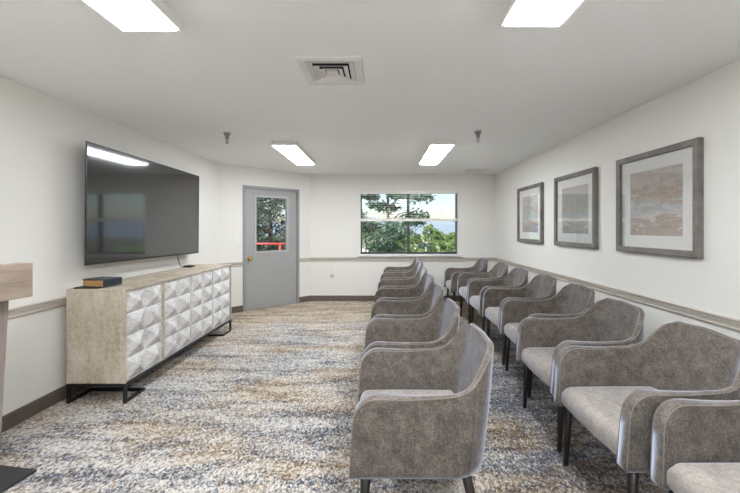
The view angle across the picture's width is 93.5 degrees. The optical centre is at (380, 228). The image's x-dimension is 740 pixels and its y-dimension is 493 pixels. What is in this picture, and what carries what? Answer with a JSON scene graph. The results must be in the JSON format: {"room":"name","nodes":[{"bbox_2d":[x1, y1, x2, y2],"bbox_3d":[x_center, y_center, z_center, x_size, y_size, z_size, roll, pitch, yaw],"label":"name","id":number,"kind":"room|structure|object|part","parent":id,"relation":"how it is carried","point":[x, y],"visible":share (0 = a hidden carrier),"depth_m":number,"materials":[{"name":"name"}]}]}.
{"room":"waiting room","nodes":[
{"label":"waiting room","id":0,"kind":"room"},
{"bbox_2d":[0,76,218,415],"bbox_3d":[-2.655,0.235,1.420,0.160,2.540,8.360,0,0,0],"label":"wall","id":1,"kind":"structure","parent":0,"point":[43,137],"depth_m":2.72,"materials":[{"name":"paint"}]},
{"bbox_2d":[1,385,85,432],"bbox_3d":[-2.569,1.333,1.467,0.012,0.105,8.134,0,0,0],"label":"baseboard","id":2,"kind":"structure","parent":1,"relation":"attached to","point":[25,412],"depth_m":2.58,"materials":[{"name":"plastic"}]},
{"bbox_2d":[8,263,218,318],"bbox_3d":[-2.563,0.594,1.467,0.024,0.073,8.134,0,0,0],"label":"trim","id":3,"kind":"structure","parent":1,"relation":"attached to","point":[28,309],"depth_m":2.58,"materials":[{"name":"paint"}]},
{"bbox_2d":[84,141,198,265],"bbox_3d":[-2.504,-0.197,3.770,0.138,1.032,1.793,0,-1,0],"label":"television","id":4,"kind":"object","parent":1,"relation":"attached to","point":[137,208],"visible":1,"depth_m":3.48,"materials":[{"name":"black plastic"}]},
{"bbox_2d":[219,163,309,306],"bbox_3d":[-2.013,0.235,6.143,1.650,2.540,0.160,0,0,-42],"label":"wall","id":5,"kind":"structure","parent":0,"point":[232,178],"depth_m":5.77,"materials":[{"name":"paint"}]},
{"bbox_2d":[219,262,242,266],"bbox_3d":[-2.425,0.594,5.652,0.381,0.073,0.024,0,0,-42],"label":"trim","id":6,"kind":"structure","parent":5,"relation":"attached to","point":[233,264],"depth_m":5.70,"materials":[{"name":"paint"}]},
{"bbox_2d":[231,305,242,313],"bbox_3d":[-2.429,1.333,5.656,0.381,0.105,0.013,0,0,-42],"label":"baseboard","id":7,"kind":"structure","parent":5,"relation":"attached to","point":[235,309],"depth_m":5.71,"materials":[{"name":"plastic"}]},
{"bbox_2d":[243,185,298,311],"bbox_3d":[-1.937,0.335,6.170,1.037,2.109,0.222,0,0,-42],"label":"door","id":8,"kind":"structure","parent":5,"relation":"in","point":[270,278],"depth_m":6.10,"materials":[{"name":"grey paint"},{"name":"glass"},{"name":"brass"}]},
{"bbox_3d":[-1.927,-0.070,6.147,0.624,0.992,0.062,0,0,-42],"label":"glazing trim","id":9,"kind":"part","parent":8,"relation":"part of","materials":[{"name":"paint"}]},
{"bbox_2d":[299,296,309,302],"bbox_3d":[-1.427,1.333,6.551,0.232,0.105,0.012,0,0,-42],"label":"baseboard","id":10,"kind":"structure","parent":5,"relation":"attached to","point":[304,298],"depth_m":6.54,"materials":[{"name":"plastic"}]},
{"bbox_2d":[299,258,309,261],"bbox_3d":[-1.423,0.594,6.547,0.232,0.073,0.024,0,0,-42],"label":"trim","id":11,"kind":"structure","parent":5,"relation":"attached to","point":[300,259],"depth_m":6.53,"materials":[{"name":"paint"}]},
{"bbox_2d":[0,301,668,492],"bbox_3d":[-0.193,1.445,2.017,4.765,0.120,9.233,0,0,0],"label":"floor","id":12,"kind":"structure","parent":0,"point":[268,404],"depth_m":2.40,"materials":[{"name":"carpet"}]},
{"bbox_2d":[0,262,36,492],"bbox_3d":[-2.216,0.786,1.656,0.547,1.197,0.715,0,0,8],"label":"lectern","id":13,"kind":"object","parent":12,"relation":"on","point":[16,279],"visible":1,"depth_m":1.83,"materials":[{"name":"wood"}]},
{"bbox_3d":[-2.215,1.377,1.656,0.425,0.016,0.715,0,0,8],"label":"plate","id":14,"kind":"part","parent":13,"relation":"part of","materials":[{"name":"metal"}]},
{"bbox_2d":[66,264,231,403],"bbox_3d":[-2.236,0.935,3.723,0.488,0.900,1.954,0,0,0],"label":"sideboard","id":15,"kind":"object","parent":12,"relation":"on","point":[116,335],"visible":1,"depth_m":2.94,"materials":[{"name":"brown wood"}]},
{"bbox_2d":[74,286,101,288],"bbox_3d":[-2.373,0.480,2.883,0.185,0.009,0.175,0,0,-3],"label":"booklet","id":16,"kind":"object","parent":15,"relation":"on","point":[80,287],"visible":0.46,"depth_m":2.80,"materials":[{"name":"black paper"}]},
{"bbox_2d":[82,276,121,286],"bbox_3d":[-2.315,0.445,2.900,0.200,0.061,0.170,0,0,9],"label":"book","id":17,"kind":"object","parent":16,"relation":"on","point":[102,281],"visible":1,"depth_m":2.83,"materials":[{"name":"black paper"}]},
{"bbox_3d":[-2.025,0.864,2.999,0.065,0.724,0.474,0,0,0],"label":"cabinet door","id":18,"kind":"part","parent":15,"relation":"part of","materials":[{"name":"white wood"}]},
{"bbox_3d":[-2.246,1.238,3.723,0.468,0.022,1.954,0,0,0],"label":"rail","id":19,"kind":"part","parent":15,"relation":"part of","materials":[{"name":"black metal"}]},
{"bbox_3d":[-2.025,0.864,3.491,0.065,0.724,0.474,0,0,0],"label":"cabinet door","id":20,"kind":"part","parent":15,"relation":"part of","materials":[{"name":"white wood"}]},
{"bbox_3d":[-2.025,0.864,3.969,0.065,0.724,0.474,0,0,0],"label":"cabinet door","id":21,"kind":"part","parent":15,"relation":"part of","materials":[{"name":"white wood"}]},
{"bbox_3d":[-2.025,0.864,4.447,0.065,0.724,0.474,0,0,0],"label":"cabinet door","id":22,"kind":"part","parent":15,"relation":"part of","materials":[{"name":"white wood"}]},
{"bbox_2d":[380,262,422,279],"bbox_3d":[0.309,0.948,5.260,0.644,0.880,0.626,0,0,0],"label":"armchair","id":23,"kind":"object","parent":12,"relation":"on","point":[386,275],"visible":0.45,"depth_m":5.51,"materials":[{"name":"grey fabric"}]},
{"bbox_2d":[383,257,419,272],"bbox_3d":[0.359,0.948,6.060,0.644,0.880,0.626,0,0,0],"label":"armchair","id":24,"kind":"object","parent":12,"relation":"on","point":[406,268],"visible":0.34,"depth_m":6.31,"materials":[{"name":"grey fabric"}]},
{"bbox_2d":[378,267,426,288],"bbox_3d":[0.270,0.948,4.520,0.644,0.880,0.626,0,0,0],"label":"armchair","id":25,"kind":"object","parent":12,"relation":"on","point":[411,282],"visible":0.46,"depth_m":4.77,"materials":[{"name":"grey fabric"}]},
{"bbox_2d":[374,274,433,302],"bbox_3d":[0.242,0.948,3.800,0.644,0.880,0.626,0,0,0],"label":"armchair","id":26,"kind":"object","parent":12,"relation":"on","point":[419,291],"visible":0.41,"depth_m":4.05,"materials":[{"name":"grey fabric"}]},
{"bbox_2d":[371,284,443,319],"bbox_3d":[0.220,0.948,3.100,0.644,0.880,0.626,0,0,0],"label":"armchair","id":27,"kind":"object","parent":12,"relation":"on","point":[422,307],"visible":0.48,"depth_m":3.35,"materials":[{"name":"grey fabric"}]},
{"bbox_2d":[363,298,459,355],"bbox_3d":[0.197,0.948,2.415,0.644,0.880,0.626,0,0,0],"label":"armchair","id":28,"kind":"object","parent":12,"relation":"on","point":[437,329],"visible":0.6,"depth_m":2.66,"materials":[{"name":"grey fabric"}]},
{"bbox_2d":[349,323,493,492],"bbox_3d":[0.193,0.948,1.735,0.644,0.880,0.626,0,0,0],"label":"armchair","id":29,"kind":"object","parent":12,"relation":"on","point":[419,413],"visible":1,"depth_m":1.44,"materials":[{"name":"fabric"}]},
{"bbox_3d":[-0.065,1.202,1.479,0.050,0.367,0.047,0,0,0],"label":"leg","id":30,"kind":"part","parent":29,"relation":"part of","materials":[{"name":"brown wood"}]},
{"bbox_3d":[0.153,0.961,1.735,0.549,0.135,0.492,0,0,0],"label":"seat","id":31,"kind":"part","parent":29,"relation":"part of","materials":[{"name":"fabric"}]},
{"bbox_3d":[0.398,1.201,1.496,0.124,0.374,0.049,0,0,0],"label":"leg","id":32,"kind":"part","parent":29,"relation":"part of","materials":[{"name":"brown wood"}]},
{"bbox_2d":[444,258,487,301],"bbox_3d":[1.444,0.948,5.870,0.644,0.880,0.626,0,0,0],"label":"armchair","id":33,"kind":"object","parent":12,"relation":"on","point":[451,275],"visible":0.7,"depth_m":5.94,"materials":[{"name":"grey fabric"}]},
{"bbox_3d":[1.405,0.961,5.870,0.549,0.135,0.492,0,0,0],"label":"seat","id":34,"kind":"part","parent":33,"relation":"part of","materials":[{"name":"fabric"}]},
{"bbox_2d":[457,262,508,323],"bbox_3d":[1.524,0.948,5.180,0.644,0.880,0.626,0,0,0],"label":"armchair","id":35,"kind":"object","parent":12,"relation":"on","point":[500,270],"visible":0.57,"depth_m":5.38,"materials":[{"name":"grey fabric"}]},
{"bbox_3d":[1.266,1.202,5.434,0.050,0.367,0.047,0,0,0],"label":"leg","id":36,"kind":"part","parent":35,"relation":"part of","materials":[{"name":"brown wood"}]},
{"bbox_3d":[1.486,0.961,5.180,0.549,0.135,0.492,0,0,0],"label":"seat","id":37,"kind":"part","parent":35,"relation":"part of","materials":[{"name":"fabric"}]},
{"bbox_3d":[1.269,1.202,4.923,0.050,0.367,0.047,0,0,0],"label":"leg","id":38,"kind":"part","parent":35,"relation":"part of","materials":[{"name":"brown wood"}]},
{"bbox_2d":[467,267,527,331],"bbox_3d":[1.504,0.948,4.460,0.644,0.880,0.626,0,0,0],"label":"armchair","id":39,"kind":"object","parent":12,"relation":"on","point":[517,277],"visible":0.61,"depth_m":4.64,"materials":[{"name":"grey fabric"}]},
{"bbox_3d":[1.247,1.202,4.716,0.050,0.367,0.047,0,0,0],"label":"leg","id":40,"kind":"part","parent":39,"relation":"part of","materials":[{"name":"brown wood"}]},
{"bbox_3d":[1.466,0.961,4.460,0.549,0.135,0.492,0,0,0],"label":"seat","id":41,"kind":"part","parent":39,"relation":"part of","materials":[{"name":"fabric"}]},
{"bbox_3d":[1.247,1.202,4.204,0.050,0.367,0.047,0,0,0],"label":"leg","id":42,"kind":"part","parent":39,"relation":"part of","materials":[{"name":"brown wood"}]},
{"bbox_2d":[482,274,556,364],"bbox_3d":[1.514,0.948,3.790,0.644,0.880,0.626,0,0,0],"label":"armchair","id":43,"kind":"object","parent":12,"relation":"on","point":[542,286],"visible":0.57,"depth_m":3.96,"materials":[{"name":"grey fabric"}]},
{"bbox_3d":[1.256,1.202,4.044,0.050,0.367,0.047,0,0,0],"label":"leg","id":44,"kind":"part","parent":43,"relation":"part of","materials":[{"name":"brown wood"}]},
{"bbox_3d":[1.476,0.961,3.790,0.549,0.135,0.492,0,0,0],"label":"seat","id":45,"kind":"part","parent":43,"relation":"part of","materials":[{"name":"fabric"}]},
{"bbox_3d":[1.259,1.202,3.532,0.050,0.367,0.047,0,0,0],"label":"leg","id":46,"kind":"part","parent":43,"relation":"part of","materials":[{"name":"brown wood"}]},
{"bbox_2d":[500,283,594,396],"bbox_3d":[1.494,0.948,3.120,0.644,0.880,0.626,0,0,0],"label":"armchair","id":47,"kind":"object","parent":12,"relation":"on","point":[573,300],"visible":0.54,"depth_m":3.33,"materials":[{"name":"grey fabric"}]},
{"bbox_3d":[1.240,1.202,3.378,0.050,0.367,0.047,0,0,0],"label":"leg","id":48,"kind":"part","parent":47,"relation":"part of","materials":[{"name":"brown wood"}]},
{"bbox_3d":[1.456,0.961,3.120,0.549,0.135,0.492,0,0,0],"label":"seat","id":49,"kind":"part","parent":47,"relation":"part of","materials":[{"name":"fabric"}]},
{"bbox_3d":[1.235,1.202,2.866,0.050,0.367,0.047,0,0,0],"label":"leg","id":50,"kind":"part","parent":47,"relation":"part of","materials":[{"name":"brown wood"}]},
{"bbox_2d":[516,298,644,451],"bbox_3d":[1.385,0.948,2.430,0.644,0.880,0.626,0,0,0],"label":"armchair","id":51,"kind":"object","parent":12,"relation":"on","point":[609,322],"visible":0.61,"depth_m":2.57,"materials":[{"name":"grey fabric"}]},
{"bbox_3d":[1.127,1.202,2.686,0.050,0.367,0.047,0,0,0],"label":"leg","id":52,"kind":"part","parent":51,"relation":"part of","materials":[{"name":"brown wood"}]},
{"bbox_3d":[1.345,0.961,2.430,0.549,0.135,0.492,0,0,0],"label":"seat","id":53,"kind":"part","parent":51,"relation":"part of","materials":[{"name":"fabric"}]},
{"bbox_3d":[1.127,1.202,2.174,0.050,0.367,0.047,0,0,0],"label":"leg","id":54,"kind":"part","parent":51,"relation":"part of","materials":[{"name":"brown wood"}]},
{"bbox_2d":[553,321,739,492],"bbox_3d":[1.355,0.948,1.775,0.644,0.880,0.626,0,0,0],"label":"armchair","id":55,"kind":"object","parent":12,"relation":"on","point":[615,392],"visible":0.74,"depth_m":1.82,"materials":[{"name":"grey fabric"}]},
{"bbox_3d":[1.095,1.202,2.029,0.050,0.367,0.047,0,0,0],"label":"leg","id":56,"kind":"part","parent":55,"relation":"part of","materials":[{"name":"brown wood"}]},
{"bbox_3d":[1.315,0.961,1.774,0.549,0.135,0.492,0,0,0],"label":"seat","id":57,"kind":"part","parent":55,"relation":"part of","materials":[{"name":"fabric"}]},
{"bbox_3d":[1.099,1.202,1.517,0.050,0.367,0.047,0,0,0],"label":"leg","id":58,"kind":"part","parent":55,"relation":"part of","materials":[{"name":"brown wood"}]},
{"bbox_2d":[650,398,739,492],"bbox_3d":[1.429,0.948,1.125,0.644,0.880,0.626,0,0,0],"label":"armchair","id":59,"kind":"object","parent":12,"relation":"on","point":[695,443],"visible":1,"depth_m":1.38,"materials":[{"name":"grey fabric"}]},
{"bbox_3d":[1.391,0.961,1.125,0.549,0.135,0.492,0,0,0],"label":"seat","id":60,"kind":"part","parent":59,"relation":"part of","materials":[{"name":"fabric"}]},
{"bbox_2d":[0,0,739,173],"bbox_3d":[-0.193,-1.110,2.017,5.085,0.150,9.553,0,0,0],"label":"ceiling","id":61,"kind":"structure","parent":0,"point":[434,70],"depth_m":2.28,"materials":[{"name":"paint"}]},
{"bbox_2d":[82,0,181,30],"bbox_3d":[-1.145,-1.005,1.127,0.296,0.060,1.235,0,0,0],"label":"ceiling light","id":62,"kind":"object","parent":61,"relation":"attached to","point":[126,15],"visible":1,"depth_m":1.60,"materials":[{"name":"white plastic"}]},
{"bbox_2d":[223,132,230,143],"bbox_3d":[-1.667,-0.977,3.780,0.076,0.117,0.076,0,0,0],"label":"sprinkler","id":63,"kind":"object","parent":61,"relation":"attached to","point":[227,134],"visible":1,"depth_m":3.77,"materials":[{"name":"silver metal"}]},
{"bbox_2d":[271,141,314,164],"bbox_3d":[-1.155,-1.005,4.758,0.296,0.060,1.235,0,0,0],"label":"ceiling light","id":64,"kind":"object","parent":61,"relation":"attached to","point":[292,150],"visible":1,"depth_m":4.48,"materials":[{"name":"white plastic"}]},
{"bbox_2d":[295,56,363,84],"bbox_3d":[-0.315,-1.024,2.290,0.400,0.022,0.400,0,0,0],"label":"ceiling vent","id":65,"kind":"object","parent":61,"relation":"in","point":[317,70],"visible":1,"depth_m":2.25,"materials":[{"name":"white metal"}]},
{"bbox_3d":[-0.315,-1.022,2.290,0.072,0.014,0.072,0,0,0],"label":"plate","id":66,"kind":"part","parent":65,"relation":"part of","materials":[{"name":"white metal"}]},
{"bbox_2d":[419,141,454,164],"bbox_3d":[0.735,-1.005,4.737,0.296,0.060,1.235,0,0,0],"label":"ceiling light","id":67,"kind":"object","parent":61,"relation":"attached to","point":[435,151],"visible":1,"depth_m":4.48,"materials":[{"name":"white plastic"}]},
{"bbox_2d":[463,169,488,171],"bbox_3d":[1.700,-1.031,6.220,0.400,0.008,0.320,0,0,0],"label":"ceiling vent","id":68,"kind":"object","parent":61,"relation":"in","point":[466,170],"visible":1,"depth_m":6.20,"materials":[{"name":"white metal"}]},
{"bbox_2d":[474,131,481,142],"bbox_3d":[1.042,-0.977,3.720,0.076,0.117,0.076,0,0,0],"label":"sprinkler","id":69,"kind":"object","parent":61,"relation":"attached to","point":[477,133],"visible":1,"depth_m":3.70,"materials":[{"name":"silver metal"}]},
{"bbox_2d":[500,0,583,26],"bbox_3d":[0.735,-1.005,1.087,0.296,0.060,1.235,0,0,0],"label":"ceiling light","id":70,"kind":"object","parent":61,"relation":"attached to","point":[517,13],"visible":1,"depth_m":1.58,"materials":[{"name":"white plastic"}]},
{"bbox_2d":[310,174,494,294],"bbox_3d":[0.390,0.235,6.701,3.601,2.540,0.184,0,0,0],"label":"wall","id":71,"kind":"structure","parent":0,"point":[334,198],"depth_m":6.63,"materials":[{"name":"paint"}]},
{"bbox_2d":[310,295,464,300],"bbox_3d":[0.422,1.333,6.627,3.535,0.105,0.012,0,0,0],"label":"baseboard","id":72,"kind":"structure","parent":71,"relation":"attached to","point":[312,297],"depth_m":6.62,"materials":[{"name":"plastic"}]},
{"bbox_2d":[361,192,456,220],"bbox_3d":[0.544,-0.418,6.658,1.844,0.564,0.050,0,0,0],"label":"window blind","id":73,"kind":"object","parent":71,"relation":"attached to","point":[376,193],"visible":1,"depth_m":6.64,"materials":[{"name":"plastic"}]},
{"bbox_3d":[0.544,-0.161,6.660,1.844,0.050,0.046,0,0,0],"label":"rail","id":74,"kind":"part","parent":73,"relation":"part of","materials":[{"name":"plastic"}]},
{"bbox_2d":[357,191,461,256],"bbox_3d":[0.544,-0.092,6.688,1.988,1.254,0.210,0,0,0],"label":"window","id":75,"kind":"structure","parent":71,"relation":"attached to","point":[408,253],"depth_m":6.64,"materials":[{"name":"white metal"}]},
{"bbox_3d":[0.544,0.514,6.688,1.988,0.042,0.210,0,0,0],"label":"sill","id":76,"kind":"part","parent":75,"relation":"part of","materials":[{"name":"white paint"}]},
{"bbox_2d":[495,59,739,339],"bbox_3d":[2.270,0.235,2.017,0.160,2.540,9.553,0,0,0],"label":"wall","id":77,"kind":"structure","parent":0,"point":[707,106],"depth_m":2.78,"materials":[{"name":"paint"}]},
{"bbox_2d":[517,182,543,243],"bbox_3d":[2.168,-0.206,5.070,0.042,0.823,0.823,0,0,0],"label":"framed picture","id":78,"kind":"object","parent":77,"relation":"attached to","point":[530,199],"visible":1,"depth_m":5.02,"materials":[{"name":"grey wood"}]},
{"bbox_2d":[523,194,537,232],"bbox_3d":[2.180,-0.206,5.070,0.004,0.530,0.530,0,0,0],"label":"print","id":79,"kind":"object","parent":78,"relation":"attached to","point":[530,201],"depth_m":5.05},
{"bbox_2d":[554,167,597,248],"bbox_3d":[2.168,-0.206,3.907,0.042,0.823,0.823,0,0,0],"label":"framed picture","id":80,"kind":"object","parent":77,"relation":"attached to","point":[575,194],"visible":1,"depth_m":3.85,"materials":[{"name":"grey wood"}]},
{"bbox_2d":[562,183,587,233],"bbox_3d":[2.180,-0.206,3.907,0.004,0.530,0.530,0,0,0],"label":"print","id":81,"kind":"object","parent":80,"relation":"attached to","point":[574,196],"depth_m":3.89},
{"bbox_2d":[495,258,739,331],"bbox_3d":[2.178,0.594,2.017,0.024,0.073,9.233,0,0,0],"label":"trim","id":82,"kind":"structure","parent":77,"relation":"attached to","point":[709,317],"depth_m":2.81,"materials":[{"name":"paint"}]},
{"bbox_2d":[616,137,703,258],"bbox_3d":[2.168,-0.206,2.768,0.042,0.823,0.823,0,0,0],"label":"framed picture","id":83,"kind":"object","parent":77,"relation":"attached to","point":[660,191],"visible":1,"depth_m":2.68,"materials":[{"name":"grey wood"}]},
{"bbox_2d":[630,163,682,235],"bbox_3d":[2.180,-0.206,2.768,0.004,0.530,0.530,0,0,0],"label":"print","id":84,"kind":"object","parent":83,"relation":"attached to","point":[656,192],"depth_m":2.74},
{"label":"outside","id":85,"kind":"structure","parent":0,"visible":0},
{"bbox_2d":[256,217,454,235],"bbox_3d":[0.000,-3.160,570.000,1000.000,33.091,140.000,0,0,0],"label":"hills","id":86,"kind":"structure","parent":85,"point":[446,227],"depth_m":539.02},
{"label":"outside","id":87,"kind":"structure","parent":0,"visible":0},
{"bbox_2d":[256,235,446,251],"bbox_3d":[0.000,7.378,263.600,464.000,7.176,512.800,0,0,0],"label":"terrain","id":88,"kind":"structure","parent":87,"point":[422,236],"depth_m":227.40,"materials":[{"name":"green plant"}]},
{"bbox_2d":[256,197,284,250],"bbox_3d":[-4.071,0.458,13.064,4.871,7.660,4.918,0,0,16],"label":"leafy tree","id":89,"kind":"object","parent":88,"relation":"on","point":[272,205],"visible":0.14,"depth_m":12.20,"materials":[{"name":"green plant"}]},
{"bbox_2d":[362,226,376,251],"bbox_3d":[-1.940,1.867,47.780,3.349,5.440,2.800,0,0,-23],"label":"leafy tree","id":90,"kind":"object","parent":88,"relation":"on","point":[363,235],"visible":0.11,"depth_m":47.46,"materials":[{"name":"green plant"}]},
{"bbox_2d":[362,194,435,251],"bbox_3d":[0.466,0.135,17.157,4.214,8.502,3.775,0,0,31],"label":"pine tree","id":91,"kind":"object","parent":88,"relation":"on","point":[388,234],"visible":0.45,"depth_m":16.88,"materials":[{"name":"green plant"}]},
{"bbox_2d":[390,235,414,247],"bbox_3d":[2.011,2.189,33.899,2.747,4.593,2.339,0,0,0],"label":"leafy tree","id":92,"kind":"object","parent":88,"relation":"on","point":[404,241],"visible":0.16,"depth_m":33.47,"materials":[{"name":"green plant"}]},
{"bbox_2d":[401,244,423,251],"bbox_3d":[2.345,2.896,26.018,1.435,3.580,1.697,0,0,36],"label":"shrub","id":93,"kind":"object","parent":88,"relation":"on","point":[412,249],"visible":0.39,"depth_m":26.02,"materials":[{"name":"green plant"}]},
{"bbox_2d":[411,233,422,244],"bbox_3d":[6.056,2.678,59.961,2.430,4.019,3.060,0,0,-13],"label":"leafy tree","id":94,"kind":"object","parent":88,"relation":"on","point":[416,239],"visible":0.73,"depth_m":59.12,"materials":[{"name":"green plant"}]},
{"bbox_2d":[415,242,437,251],"bbox_3d":[3.885,2.905,29.502,2.011,3.563,1.849,0,0,0],"label":"shrub","id":95,"kind":"object","parent":88,"relation":"on","point":[422,245],"visible":0.45,"depth_m":29.05,"materials":[{"name":"green plant"}]},
{"bbox_2d":[422,224,441,245],"bbox_3d":[6.223,1.986,42.018,2.616,5.209,2.191,0,0,-4],"label":"leafy tree","id":96,"kind":"object","parent":88,"relation":"on","point":[436,234],"visible":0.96,"depth_m":41.68,"materials":[{"name":"green plant"}]},
{"bbox_2d":[429,242,451,251],"bbox_3d":[4.406,2.841,25.833,1.904,3.695,1.566,0,0,-18],"label":"shrub","id":97,"kind":"object","parent":88,"relation":"on","point":[442,247],"visible":0.41,"depth_m":25.93,"materials":[{"name":"green plant"}]},
{"bbox_2d":[438,231,444,243],"bbox_3d":[15.687,2.650,90.347,3.229,4.073,4.241,0,0,0],"label":"leafy tree","id":98,"kind":"object","parent":88,"relation":"on","point":[443,234],"visible":0.27,"depth_m":89.40,"materials":[{"name":"green plant"}]},
{"bbox_2d":[441,232,454,248],"bbox_3d":[7.788,2.423,37.927,2.142,4.140,2.051,0,0,-42],"label":"leafy tree","id":99,"kind":"object","parent":88,"relation":"on","point":[449,237],"visible":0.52,"depth_m":37.34,"materials":[{"name":"green plant"}]},
{"bbox_2d":[446,240,454,251],"bbox_3d":[6.209,2.837,29.613,1.738,3.697,1.384,0,0,34],"label":"shrub","id":100,"kind":"object","parent":88,"relation":"on","point":[452,244],"visible":0.18,"depth_m":29.43,"materials":[{"name":"green plant"}]},
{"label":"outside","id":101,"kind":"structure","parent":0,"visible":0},
{"bbox_3d":[-2.949,1.450,7.453,3.200,0.110,3.040,0,0,-42],"label":"landing","id":102,"kind":"object","parent":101,"visible":0},
{"bbox_2d":[256,243,284,249],"bbox_3d":[-3.190,0.884,8.900,1.920,1.021,0.044,0,0,0],"label":"railing","id":103,"kind":"object","parent":102,"relation":"on","point":[279,244],"visible":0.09,"depth_m":8.88,"materials":[{"name":"red metal"}]},
{"bbox_3d":[-3.190,0.395,8.900,1.920,0.042,0.044,0,0,0],"label":"rail","id":104,"kind":"part","parent":103,"relation":"part of","materials":[{"name":"red metal"}]}
]}

